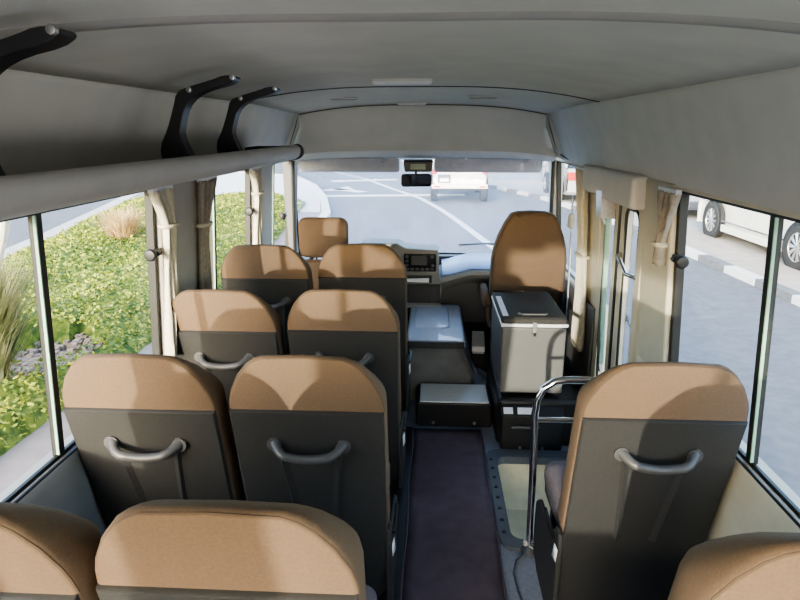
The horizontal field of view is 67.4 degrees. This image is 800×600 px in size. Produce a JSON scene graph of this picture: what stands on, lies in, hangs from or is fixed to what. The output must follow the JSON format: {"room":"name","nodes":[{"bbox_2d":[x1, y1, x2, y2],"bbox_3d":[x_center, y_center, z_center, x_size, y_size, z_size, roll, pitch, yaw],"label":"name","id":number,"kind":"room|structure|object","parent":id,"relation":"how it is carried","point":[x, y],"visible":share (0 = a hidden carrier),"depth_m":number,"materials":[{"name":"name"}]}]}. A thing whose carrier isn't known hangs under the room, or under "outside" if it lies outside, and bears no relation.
{"room":"vehicle interior","nodes":[
{"label":"vehicle interior","id":0,"kind":"room"},
{"bbox_2d":[0,434,107,535],"bbox_3d":[-1.010,0.478,1.607,0.113,1.565,6.520,1,16,3],"label":"wall","id":1,"kind":"structure","parent":0,"point":[69,488],"depth_m":1.78,"materials":[{"name":"grey plastic"}]},
{"bbox_2d":[13,446,77,502],"bbox_3d":[-0.997,0.536,1.508,0.010,0.010,6.300,1,16,3],"label":"trim","id":2,"kind":"structure","parent":1,"relation":"attached to","point":[63,459],"depth_m":1.66,"materials":[{"name":"black rubber"}]},
{"bbox_2d":[0,190,162,502],"bbox_3d":[-0.992,0.171,1.477,0.103,0.743,1.800,1,16,3],"label":"window","id":3,"kind":"structure","parent":1,"relation":"in","point":[35,226],"depth_m":1.71,"materials":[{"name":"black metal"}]},
{"bbox_2d":[0,69,295,174],"bbox_3d":[-0.941,-0.289,1.167,0.215,0.350,6.100,1,16,3],"label":"trim","id":4,"kind":"structure","parent":1,"relation":"attached to","point":[48,122],"depth_m":1.69,"materials":[{"name":"grey plastic"}]},
{"bbox_2d":[0,24,303,220],"bbox_3d":[-0.776,-0.196,0.690,0.444,0.321,5.150,1,16,3],"label":"luggage rack","id":5,"kind":"object","parent":1,"relation":"attached to","point":[25,194],"visible":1,"depth_m":1.41,"materials":[{"name":"black plastic"}]},
{"bbox_2d":[147,185,179,356],"bbox_3d":[-0.899,-0.095,2.314,0.095,0.682,0.205,1,16,3],"label":"curtain","id":6,"kind":"object","parent":1,"relation":"hanging from","point":[162,198],"visible":0.89,"depth_m":2.31,"materials":[{"name":"beige fabric"}]},
{"bbox_2d":[155,180,197,354],"bbox_3d":[-0.932,-0.126,2.524,0.090,0.763,0.380,1,16,3],"label":"trim","id":7,"kind":"structure","parent":1,"relation":"attached to","point":[185,194],"depth_m":2.50,"materials":[{"name":"beige plastic"}]},
{"bbox_2d":[194,176,216,288],"bbox_3d":[-0.877,-0.215,2.742,0.092,0.682,0.230,1,16,3],"label":"curtain","id":8,"kind":"object","parent":1,"relation":"hanging from","point":[206,187],"visible":0.74,"depth_m":2.66,"materials":[{"name":"beige fabric"}]},
{"bbox_2d":[210,169,254,288],"bbox_3d":[-0.901,-0.294,3.120,0.103,0.743,0.860,1,16,3],"label":"window","id":9,"kind":"structure","parent":1,"relation":"in","point":[249,211],"depth_m":3.00,"materials":[{"name":"clear glass"}]},
{"bbox_2d":[249,166,264,243],"bbox_3d":[-0.834,-0.426,3.486,0.095,0.682,0.195,1,16,3],"label":"curtain","id":10,"kind":"object","parent":1,"relation":"hanging from","point":[255,173],"visible":0.66,"depth_m":3.46,"materials":[{"name":"beige fabric"}]},
{"bbox_2d":[251,164,271,244],"bbox_3d":[-0.866,-0.465,3.725,0.090,0.763,0.400,1,16,3],"label":"trim","id":11,"kind":"structure","parent":1,"relation":"attached to","point":[267,169],"depth_m":3.74,"materials":[{"name":"beige plastic"}]},
{"bbox_2d":[272,161,288,246],"bbox_3d":[-0.846,-0.601,4.206,0.094,0.743,0.600,1,16,3],"label":"window","id":12,"kind":"structure","parent":1,"relation":"in","point":[282,216],"depth_m":4.04,"materials":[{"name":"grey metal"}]},
{"bbox_2d":[282,161,298,252],"bbox_3d":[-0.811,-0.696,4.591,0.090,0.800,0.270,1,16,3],"label":"trim","id":13,"kind":"structure","parent":1,"relation":"attached to","point":[286,165],"depth_m":4.45,"materials":[{"name":"beige plastic"}]},
{"bbox_2d":[285,114,298,144],"bbox_3d":[-0.762,-1.136,4.143,0.186,0.351,0.303,1,16,3],"label":"trim","id":14,"kind":"structure","parent":1,"relation":"attached to","point":[290,137],"depth_m":4.05,"materials":[{"name":"grey plastic"}]},
{"bbox_2d":[295,161,297,218],"bbox_3d":[-0.819,-0.705,4.571,0.090,0.763,0.160,1,16,3],"label":"trim","id":15,"kind":"structure","parent":1,"relation":"attached to","point":[296,162],"depth_m":4.56,"materials":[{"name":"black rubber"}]},
{"bbox_2d":[298,158,399,171],"bbox_3d":[-0.374,-0.956,4.354,0.755,0.162,0.059,1,16,3],"label":"sun visor","id":16,"kind":"object","parent":1,"relation":"attached to","point":[331,164],"visible":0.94,"depth_m":4.34,"materials":[{"name":"grey plastic"}]},
{"bbox_2d":[300,254,488,342],"bbox_3d":[0.172,0.226,4.967,2.060,1.220,0.080,1,16,3],"label":"wall","id":17,"kind":"structure","parent":0,"point":[441,256],"depth_m":4.78,"materials":[{"name":"plastic"}]},
{"bbox_2d":[297,209,465,253],"bbox_3d":[0.170,-0.716,4.663,1.998,0.804,0.255,1,16,3],"label":"window","id":18,"kind":"structure","parent":17,"relation":"in","point":[297,209],"depth_m":4.78,"materials":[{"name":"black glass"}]},
{"bbox_2d":[459,243,493,245],"bbox_3d":[0.777,-0.430,4.862,0.602,0.074,0.074,1,16,3],"label":"windscreen wiper","id":19,"kind":"object","parent":18,"relation":"attached to","point":[469,243],"visible":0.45,"depth_m":4.84,"materials":[{"name":"grey metal"}]},
{"bbox_2d":[302,238,491,337],"bbox_3d":[0.153,-0.075,4.529,2.000,0.799,0.600,1,16,3],"label":"dashboard","id":20,"kind":"object","parent":17,"relation":"attached to","point":[457,281],"visible":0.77,"depth_m":4.32,"materials":[{"name":"grey plastic"}]},
{"bbox_2d":[407,302,440,307],"bbox_3d":[0.016,0.033,4.320,0.550,0.035,0.035,1,16,3],"label":"shelf","id":21,"kind":"object","parent":20,"relation":"attached to","point":[409,304],"depth_m":4.30,"materials":[{"name":"grey plastic"}]},
{"bbox_2d":[0,0,799,113],"bbox_3d":[-0.020,-0.466,1.045,1.643,0.124,6.060,1,16,3],"label":"ceiling","id":22,"kind":"structure","parent":0,"point":[593,60],"depth_m":1.43,"materials":[{"name":"grey fabric"}]},
{"bbox_2d":[330,98,357,99],"bbox_3d":[-0.327,-1.158,3.458,0.170,0.012,0.050,1,16,3],"label":"ceiling vent","id":23,"kind":"object","parent":22,"relation":"in","point":[334,98],"visible":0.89,"depth_m":3.44,"materials":[{"name":"grey plastic"}]},
{"bbox_2d":[0,11,799,38],"bbox_3d":[-0.019,-0.476,1.053,1.640,0.111,0.320,1,16,3],"label":"trim","id":24,"kind":"structure","parent":22,"relation":"attached to","point":[706,20],"depth_m":1.11,"materials":[{"name":"grey plastic"}]},
{"bbox_2d":[371,78,432,84],"bbox_3d":[0.008,-0.953,2.623,0.270,0.022,0.100,1,16,3],"label":"recessed light","id":25,"kind":"object","parent":22,"relation":"in","point":[393,81],"visible":1,"depth_m":2.58,"materials":[{"name":"white plastic"}]},
{"bbox_2d":[397,102,426,104],"bbox_3d":[0.074,-1.252,3.825,0.190,0.016,0.070,1,16,3],"label":"recessed light","id":26,"kind":"object","parent":22,"relation":"in","point":[398,103],"visible":1,"depth_m":3.80,"materials":[{"name":"white plastic"}]},
{"bbox_2d":[298,104,546,114],"bbox_3d":[0.141,-1.262,3.959,1.640,0.081,0.020,1,16,3],"label":"trim","id":27,"kind":"structure","parent":22,"relation":"attached to","point":[389,104],"depth_m":3.94,"materials":[{"name":"grey plastic"}]},
{"bbox_2d":[260,86,599,101],"bbox_3d":[0.082,-0.995,2.878,1.640,0.107,0.358,1,16,3],"label":"trim","id":28,"kind":"structure","parent":22,"relation":"attached to","point":[370,86],"depth_m":2.94,"materials":[{"name":"grey plastic"}]},
{"bbox_2d":[468,96,497,98],"bbox_3d":[0.472,-1.152,3.415,0.170,0.012,0.050,1,16,3],"label":"ceiling vent","id":29,"kind":"object","parent":22,"relation":"in","point":[469,97],"visible":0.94,"depth_m":3.40,"materials":[{"name":"grey plastic"}]},
{"bbox_2d":[405,343,568,599],"bbox_3d":[-0.005,1.261,1.825,2.160,0.060,6.620,1,16,3],"label":"floor","id":30,"kind":"structure","parent":0,"point":[525,572],"depth_m":2.42,"materials":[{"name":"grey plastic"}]},
{"bbox_2d":[0,502,101,599],"bbox_3d":[-0.738,0.765,1.372,0.477,1.085,0.628,1,16,3],"label":"passenger seat","id":31,"kind":"object","parent":30,"relation":"on","point":[47,553],"visible":0.8,"depth_m":0.99,"materials":[{"name":"brown leather"}]},
{"bbox_2d":[62,353,247,526],"bbox_3d":[-0.729,0.590,2.092,0.477,1.085,0.628,1,16,3],"label":"passenger seat","id":32,"kind":"object","parent":30,"relation":"on","point":[144,427],"visible":0.51,"depth_m":1.75,"materials":[{"name":"grey plastic"}]},
{"bbox_2d":[171,289,285,453],"bbox_3d":[-0.692,0.400,2.765,0.477,1.085,0.628,1,16,3],"label":"passenger seat","id":33,"kind":"object","parent":30,"relation":"on","point":[219,331],"visible":0.33,"depth_m":2.40,"materials":[{"name":"brown leather"}]},
{"bbox_2d":[95,499,376,599],"bbox_3d":[-0.269,0.765,1.372,0.477,1.085,0.628,1,16,3],"label":"passenger seat","id":34,"kind":"object","parent":30,"relation":"on","point":[165,549],"visible":1,"depth_m":0.97,"materials":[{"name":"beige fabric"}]},
{"bbox_2d":[221,244,313,354],"bbox_3d":[-0.656,0.168,3.384,0.477,1.085,0.628,1,16,3],"label":"passenger seat","id":35,"kind":"object","parent":30,"relation":"on","point":[277,274],"visible":0.27,"depth_m":3.01,"materials":[{"name":"brown leather"}]},
{"bbox_2d":[229,354,398,599],"bbox_3d":[-0.244,0.593,2.082,0.477,1.085,0.628,1,16,3],"label":"passenger seat","id":36,"kind":"object","parent":30,"relation":"on","point":[309,430],"visible":0.85,"depth_m":1.76,"materials":[{"name":"grey plastic"}]},
{"bbox_2d":[298,217,348,288],"bbox_3d":[-0.460,0.004,4.009,0.460,1.170,0.586,1,16,3],"label":"seat","id":37,"kind":"object","parent":30,"relation":"on","point":[317,235],"visible":0.27,"depth_m":3.64,"materials":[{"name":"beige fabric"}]},
{"bbox_2d":[287,289,406,490],"bbox_3d":[-0.206,0.399,2.769,0.477,1.085,0.628,1,16,3],"label":"passenger seat","id":38,"kind":"object","parent":30,"relation":"on","point":[361,326],"visible":0.54,"depth_m":2.41,"materials":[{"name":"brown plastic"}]},
{"bbox_2d":[318,243,411,412],"bbox_3d":[-0.170,0.161,3.407,0.477,1.085,0.628,1,16,3],"label":"passenger seat","id":39,"kind":"object","parent":30,"relation":"on","point":[378,268],"visible":0.42,"depth_m":3.04,"materials":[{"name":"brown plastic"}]},
{"bbox_2d":[378,427,411,599],"bbox_3d":[-0.072,1.244,1.745,0.094,0.016,3.670,1,16,3],"label":"trim","id":40,"kind":"structure","parent":30,"relation":"on","point":[402,493],"depth_m":2.73,"materials":[{"name":"black paint"}]},
{"bbox_2d":[401,402,407,427],"bbox_3d":[-0.413,0.710,3.559,0.910,0.055,0.510,1,16,3],"label":"plinth","id":41,"kind":"object","parent":30,"relation":"on","point":[403,406],"visible":0.02,"depth_m":3.62,"materials":[{"name":"black paint"}]},
{"bbox_2d":[408,305,473,400],"bbox_3d":[0.276,0.351,4.074,0.434,0.466,0.812,1,16,3],"label":"hump","id":42,"kind":"object","parent":30,"relation":"on","point":[438,341],"visible":0.68,"depth_m":3.76,"materials":[{"name":"plastic"}]},
{"bbox_2d":[400,427,507,599],"bbox_3d":[0.171,1.262,1.680,0.408,0.016,3.760,1,16,3],"label":"carpet","id":43,"kind":"object","parent":30,"relation":"on","point":[452,549],"visible":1,"depth_m":2.65,"materials":[{"name":"carpet"}]},
{"bbox_2d":[416,383,491,427],"bbox_3d":[0.322,0.636,3.626,0.440,0.162,0.273,1,16,3],"label":"box","id":44,"kind":"object","parent":30,"relation":"on","point":[451,405],"visible":1,"depth_m":3.51,"materials":[{"name":"black plastic"}]},
{"bbox_2d":[471,361,486,385],"bbox_3d":[0.511,0.390,4.011,0.269,0.386,0.586,1,16,3],"label":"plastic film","id":45,"kind":"object","parent":30,"relation":"on","point":[480,376],"visible":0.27,"depth_m":4.05,"materials":[{"name":"grey plastic"}]},
{"bbox_2d":[469,340,489,371],"bbox_3d":[0.573,0.417,4.353,0.130,0.187,0.240,1,16,3],"label":"floor riser","id":46,"kind":"structure","parent":30,"relation":"on","point":[480,361],"depth_m":4.23,"materials":[{"name":"black plastic"}]},
{"bbox_2d":[472,331,484,353],"bbox_3d":[0.563,0.301,4.320,0.090,0.052,0.342,2,16,7],"label":"leaflet","id":47,"kind":"object","parent":46,"relation":"on","point":[478,339],"visible":1,"depth_m":4.23,"materials":[{"name":"white paper"}]},
{"bbox_2d":[513,552,525,599],"bbox_3d":[0.468,1.107,2.214,0.066,0.023,0.504,1,16,3],"label":"cable","id":48,"kind":"object","parent":30,"relation":"on","point":[524,553],"visible":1,"depth_m":2.35,"materials":[{"name":"metal"}]},
{"bbox_2d":[479,210,566,350],"bbox_3d":[0.812,-0.024,4.060,0.520,1.196,0.429,1,16,3],"label":"seat","id":49,"kind":"object","parent":30,"relation":"on","point":[529,249],"visible":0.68,"depth_m":3.82,"materials":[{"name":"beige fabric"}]},
{"bbox_2d":[500,406,563,450],"bbox_3d":[0.712,0.702,3.239,0.330,0.245,0.076,1,16,3],"label":"case","id":50,"kind":"object","parent":30,"relation":"on","point":[515,427],"visible":0.89,"depth_m":3.23,"materials":[{"name":"plastic"}]},
{"bbox_2d":[486,357,577,445],"bbox_3d":[0.781,0.585,3.588,0.470,0.280,0.660,1,16,3],"label":"box","id":51,"kind":"object","parent":30,"relation":"on","point":[567,398],"visible":0.41,"depth_m":3.28,"materials":[{"name":"black plastic"}]},
{"bbox_2d":[490,290,568,394],"bbox_3d":[0.726,0.228,3.477,0.352,0.464,0.587,1,16,3],"label":"fridge","id":52,"kind":"object","parent":51,"relation":"on","point":[528,328],"visible":1,"depth_m":3.23,"materials":[{"name":"grey plastic"}]},
{"bbox_2d":[533,362,748,599],"bbox_3d":[0.741,0.608,2.031,0.477,1.085,0.628,1,16,3],"label":"passenger seat","id":53,"kind":"object","parent":30,"relation":"on","point":[653,448],"visible":1,"depth_m":1.78,"materials":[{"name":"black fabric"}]},
{"bbox_2d":[667,532,799,599],"bbox_3d":[0.701,0.794,1.300,0.477,1.085,0.628,1,16,3],"label":"passenger seat","id":54,"kind":"object","parent":30,"relation":"on","point":[755,565],"visible":1,"depth_m":0.91,"materials":[{"name":"brown leather"}]},
{"bbox_2d":[498,464,549,538],"bbox_3d":[0.784,1.109,2.914,0.660,0.360,0.740,1,16,3],"label":"well","id":55,"kind":"object","parent":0,"point":[514,478],"visible":0.23,"depth_m":3.25,"materials":[{"name":"plastic"}]},
{"bbox_2d":[556,157,799,541],"bbox_3d":[0.995,0.507,1.504,0.113,1.565,6.520,1,16,3],"label":"wall","id":56,"kind":"structure","parent":0,"point":[744,506],"depth_m":1.72,"materials":[{"name":"beige plastic"}]},
{"bbox_2d":[403,159,432,171],"bbox_3d":[0.130,-0.957,4.273,0.212,0.083,0.094,1,16,3],"label":"clock","id":57,"kind":"object","parent":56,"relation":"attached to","point":[410,165],"visible":1,"depth_m":4.23,"materials":[{"name":"black plastic"}]},
{"bbox_2d":[401,172,431,186],"bbox_3d":[0.116,-0.860,4.268,0.216,0.105,0.056,-1,16,-5],"label":"mirror","id":58,"kind":"object","parent":57,"relation":"hanging from","point":[407,180],"visible":1,"depth_m":4.25,"materials":[{"name":"black plastic"}]},
{"bbox_2d":[402,175,430,185],"bbox_3d":[0.117,-0.844,4.250,0.204,0.078,0.002,-1,25,-5],"label":"mirror glass","id":59,"kind":"object","parent":58,"relation":"attached to","point":[407,180],"depth_m":4.25,"materials":[{"name":"black mirror"}]},
{"bbox_2d":[293,105,555,161],"bbox_3d":[0.151,-1.158,4.180,1.893,0.394,0.363,1,16,3],"label":"trim","id":60,"kind":"structure","parent":56,"relation":"attached to","point":[391,131],"depth_m":4.04,"materials":[{"name":"grey plastic"}]},
{"bbox_2d":[434,158,542,172],"bbox_3d":[0.630,-0.941,4.302,0.785,0.162,0.060,1,16,3],"label":"sun visor","id":61,"kind":"object","parent":56,"relation":"attached to","point":[492,165],"visible":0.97,"depth_m":4.29,"materials":[{"name":"grey plastic"}]},
{"bbox_2d":[486,449,567,550],"bbox_3d":[0.730,0.940,2.869,0.578,0.048,0.810,1,16,3],"label":"trim","id":62,"kind":"structure","parent":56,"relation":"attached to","point":[494,457],"depth_m":3.08,"materials":[{"name":"metal"}]},
{"bbox_2d":[549,159,556,216],"bbox_3d":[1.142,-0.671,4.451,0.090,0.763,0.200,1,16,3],"label":"trim","id":63,"kind":"structure","parent":56,"relation":"attached to","point":[555,178],"depth_m":4.34,"materials":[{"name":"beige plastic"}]},
{"bbox_2d":[549,163,563,208],"bbox_3d":[1.137,-0.668,4.492,0.090,0.800,0.270,1,16,3],"label":"trim","id":64,"kind":"structure","parent":56,"relation":"attached to","point":[562,163],"depth_m":4.32,"materials":[{"name":"grey plastic"}]},
{"bbox_2d":[546,114,567,159],"bbox_3d":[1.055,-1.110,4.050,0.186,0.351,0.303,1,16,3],"label":"trim","id":65,"kind":"structure","parent":56,"relation":"attached to","point":[557,149],"depth_m":3.97,"materials":[{"name":"grey plastic"}]},
{"bbox_2d":[556,161,581,279],"bbox_3d":[1.128,-0.526,3.941,0.079,0.743,0.860,1,16,3],"label":"window","id":66,"kind":"structure","parent":56,"relation":"in","point":[559,163],"depth_m":4.29,"materials":[{"name":"glass"}]},
{"bbox_2d":[566,195,574,328],"bbox_3d":[1.049,-0.151,3.765,0.035,1.000,0.070,1,16,3],"label":"belt","id":67,"kind":"object","parent":56,"relation":"hanging from","point":[571,217],"visible":0.91,"depth_m":3.70,"materials":[{"name":"grey fabric"}]},
{"bbox_2d":[561,276,595,391],"bbox_3d":[1.097,0.243,3.958,0.016,0.738,1.210,1,16,3],"label":"trim","id":68,"kind":"structure","parent":56,"relation":"attached to","point":[576,363],"depth_m":3.64,"materials":[{"name":"plastic"}]},
{"bbox_2d":[571,166,589,351],"bbox_3d":[1.028,-0.232,3.443,0.093,1.032,0.270,1,16,3],"label":"curtain","id":69,"kind":"object","parent":56,"relation":"hanging from","point":[582,197],"visible":0.96,"depth_m":3.41,"materials":[{"name":"beige fabric"}]},
{"bbox_2d":[583,164,600,307],"bbox_3d":[1.081,-0.358,3.346,0.090,0.763,0.380,1,16,3],"label":"trim","id":70,"kind":"structure","parent":56,"relation":"attached to","point":[594,222],"depth_m":3.30,"materials":[{"name":"beige plastic"}]},
{"bbox_2d":[582,165,647,209],"bbox_3d":[1.009,-0.543,2.829,0.100,0.135,0.840,1,16,3],"label":"motor","id":71,"kind":"object","parent":56,"relation":"attached to","point":[628,190],"visible":0.73,"depth_m":2.63,"materials":[{"name":"beige plastic"}]},
{"bbox_2d":[591,190,643,376],"bbox_3d":[1.030,0.288,2.990,0.152,1.742,0.640,1,16,3],"label":"door","id":72,"kind":"structure","parent":56,"relation":"in","point":[607,210],"depth_m":2.88,"materials":[{"name":"beige metal"}]},
{"bbox_2d":[638,178,676,361],"bbox_3d":[1.027,-0.086,2.385,0.090,0.763,0.300,1,16,3],"label":"trim","id":73,"kind":"structure","parent":56,"relation":"attached to","point":[656,289],"depth_m":2.37,"materials":[{"name":"beige plastic"}]},
{"bbox_2d":[520,191,799,557],"bbox_3d":[0.740,0.553,1.489,0.571,1.485,1.800,1,16,3],"label":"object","id":74,"kind":"structure","parent":56,"relation":"in","point":[775,233],"depth_m":1.73,"materials":[{"name":"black metal"}]},
{"bbox_2d":[650,186,681,266],"bbox_3d":[0.973,-0.258,2.175,0.074,0.292,0.177,1,16,3],"label":"curtain","id":75,"kind":"object","parent":56,"relation":"hanging from","point":[668,198],"visible":1,"depth_m":2.18,"materials":[{"name":"beige fabric"}]},
{"bbox_2d":[549,66,799,214],"bbox_3d":[0.903,-0.262,1.073,0.215,0.350,6.100,1,16,3],"label":"trim","id":76,"kind":"structure","parent":56,"relation":"attached to","point":[738,138],"depth_m":1.76,"materials":[{"name":"grey plastic"}]},
{"bbox_2d":[735,455,799,527],"bbox_3d":[0.912,0.863,0.350,0.010,0.010,4.100,1,16,3],"label":"window trim","id":77,"kind":"structure","parent":56,"relation":"attached to","point":[737,458],"depth_m":1.59,"materials":[{"name":"black rubber"}]},
{"label":"outside","id":78,"kind":"structure","parent":0,"visible":0},
{"bbox_2d":[6,159,799,496],"bbox_3d":[4.181,-19.652,77.467,240.000,0.001,400.000,1,16,3],"label":"ground","id":79,"kind":"structure","parent":78,"point":[720,318],"depth_m":9.11,"materials":[{"name":"grey asphalt"}]},
{"bbox_2d":[3,192,141,258],"bbox_3d":[-8.316,-2.456,16.469,0.755,0.120,28.978,-3,16,-11],"label":"kerb","id":80,"kind":"object","parent":79,"relation":"on","point":[54,231],"visible":0.31,"depth_m":13.63,"materials":[{"name":"concrete"}]},
{"bbox_2d":[277,174,330,216],"bbox_3d":[-4.654,-1.910,14.521,7.712,0.130,44.447,-4,16,-15],"label":"kerb","id":81,"kind":"object","parent":79,"relation":"on","point":[326,212],"visible":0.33,"depth_m":18.46,"materials":[{"name":"white paint"}]},
{"bbox_2d":[322,187,367,191],"bbox_3d":[-1.784,-4.242,22.988,1.820,0.006,1.876,7,17,24],"label":"road marking","id":82,"kind":"object","parent":79,"relation":"on","point":[341,188],"visible":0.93,"depth_m":22.88,"materials":[{"name":"white paint"}]},
{"bbox_2d":[332,179,395,181],"bbox_3d":[-1.614,-5.412,27.126,3.008,0.005,0.600,-5,17,-18],"label":"road marking","id":83,"kind":"object","parent":79,"relation":"on","point":[372,179],"visible":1,"depth_m":26.99,"materials":[{"name":"white paint"}]},
{"bbox_2d":[327,194,463,196],"bbox_3d":[-0.182,-3.646,20.886,4.900,0.005,0.500,-1,16,-5],"label":"road marking","id":84,"kind":"object","parent":79,"relation":"on","point":[388,194],"visible":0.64,"depth_m":20.78,"materials":[{"name":"white paint"}]},
{"bbox_2d":[336,172,492,248],"bbox_3d":[-0.051,-3.540,20.509,1.358,0.006,26.009,-4,16,-12],"label":"road marking","id":85,"kind":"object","parent":79,"relation":"on","point":[474,233],"visible":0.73,"depth_m":15.90,"materials":[{"name":"white paint"}]},
{"bbox_2d":[430,159,487,201],"bbox_3d":[1.958,-4.536,20.483,1.800,2.064,4.458,1,16,3],"label":"suv","id":86,"kind":"object","parent":79,"relation":"on","point":[441,181],"visible":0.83,"depth_m":18.61,"materials":[{"name":"paint"}]},
{"bbox_2d":[402,160,799,306],"bbox_3d":[3.699,-2.973,18.313,2.589,0.110,51.646,-1,16,-5],"label":"kerb","id":87,"kind":"object","parent":79,"relation":"on","point":[783,292],"visible":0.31,"depth_m":9.61,"materials":[{"name":"white paint"}]},
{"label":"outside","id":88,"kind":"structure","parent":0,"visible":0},
{"bbox_2d":[432,161,799,291],"bbox_3d":[7.396,-4.903,25.262,15.800,0.001,68.000,1,16,3],"label":"ground","id":89,"kind":"structure","parent":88,"point":[742,253],"depth_m":11.89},
{"bbox_2d":[541,162,575,199],"bbox_3d":[6.085,-4.327,20.375,1.880,1.708,4.435,1,16,3],"label":"car","id":90,"kind":"object","parent":89,"relation":"on","point":[569,180],"visible":0.28,"depth_m":18.71,"materials":[{"name":"paint"}]},
{"bbox_2d":[567,172,575,180],"bbox_3d":[5.250,-3.770,18.302,0.280,0.250,0.060,1,16,3],"label":"tail light","id":91,"kind":"object","parent":90,"relation":"attached to","point":[570,175],"depth_m":18.28,"materials":[{"name":"red plastic"}]},
{"bbox_2d":[688,195,699,209],"bbox_3d":[8.145,-3.270,16.906,1.880,1.553,4.454,1,16,3],"label":"car","id":92,"kind":"object","parent":89,"relation":"on","point":[693,201],"visible":0.06,"depth_m":14.90,"materials":[{"name":"silver metal"}]},
{"bbox_2d":[696,198,799,270],"bbox_3d":[7.444,-1.714,10.592,2.038,2.008,5.479,1,16,3],"label":"minivan","id":93,"kind":"object","parent":89,"relation":"on","point":[717,219],"visible":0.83,"depth_m":11.38,"materials":[{"name":"paint"}]},
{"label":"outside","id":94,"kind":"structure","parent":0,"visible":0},
{"bbox_2d":[0,192,321,492],"bbox_3d":[-8.275,-1.673,13.515,14.200,0.001,42.000,1,16,3],"label":"pavement","id":95,"kind":"structure","parent":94,"point":[19,459],"depth_m":4.04,"materials":[{"name":"grey concrete"}]},
{"bbox_2d":[0,220,64,384],"bbox_3d":[-3.138,-0.078,4.369,1.256,1.891,1.280,1,16,3],"label":"ornamental grass","id":96,"kind":"object","parent":95,"relation":"on","point":[7,346],"depth_m":4.45,"materials":[{"name":"green plant"}]},
{"bbox_2d":[8,333,103,378],"bbox_3d":[-3.241,0.575,5.388,1.010,0.080,1.512,1,16,3],"label":"rocks","id":97,"kind":"object","parent":95,"relation":"on","point":[32,354],"visible":0.34,"depth_m":5.62},
{"bbox_2d":[89,203,144,239],"bbox_3d":[-4.876,-1.247,10.531,1.159,0.785,1.150,-13,20,-39],"label":"ornamental grass","id":98,"kind":"object","parent":95,"relation":"on","point":[127,225],"depth_m":10.38,"materials":[{"name":"plant"}]},
{"bbox_2d":[0,191,305,456],"bbox_3d":[-4.173,-0.429,8.409,5.206,0.479,20.272,-2,16,-7],"label":"foliage","id":99,"kind":"object","parent":95,"relation":"on","point":[103,287],"visible":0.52,"depth_m":7.00,"materials":[{"name":"green plant"}]},
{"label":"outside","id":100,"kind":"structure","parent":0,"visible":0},
{"bbox_2d":[215,172,319,211],"bbox_3d":[-7.685,-4.821,24.612,12.150,0.001,17.900,1,16,3],"label":"pavement","id":101,"kind":"structure","parent":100,"point":[232,182],"depth_m":22.07,"materials":[{"name":"white paint"}]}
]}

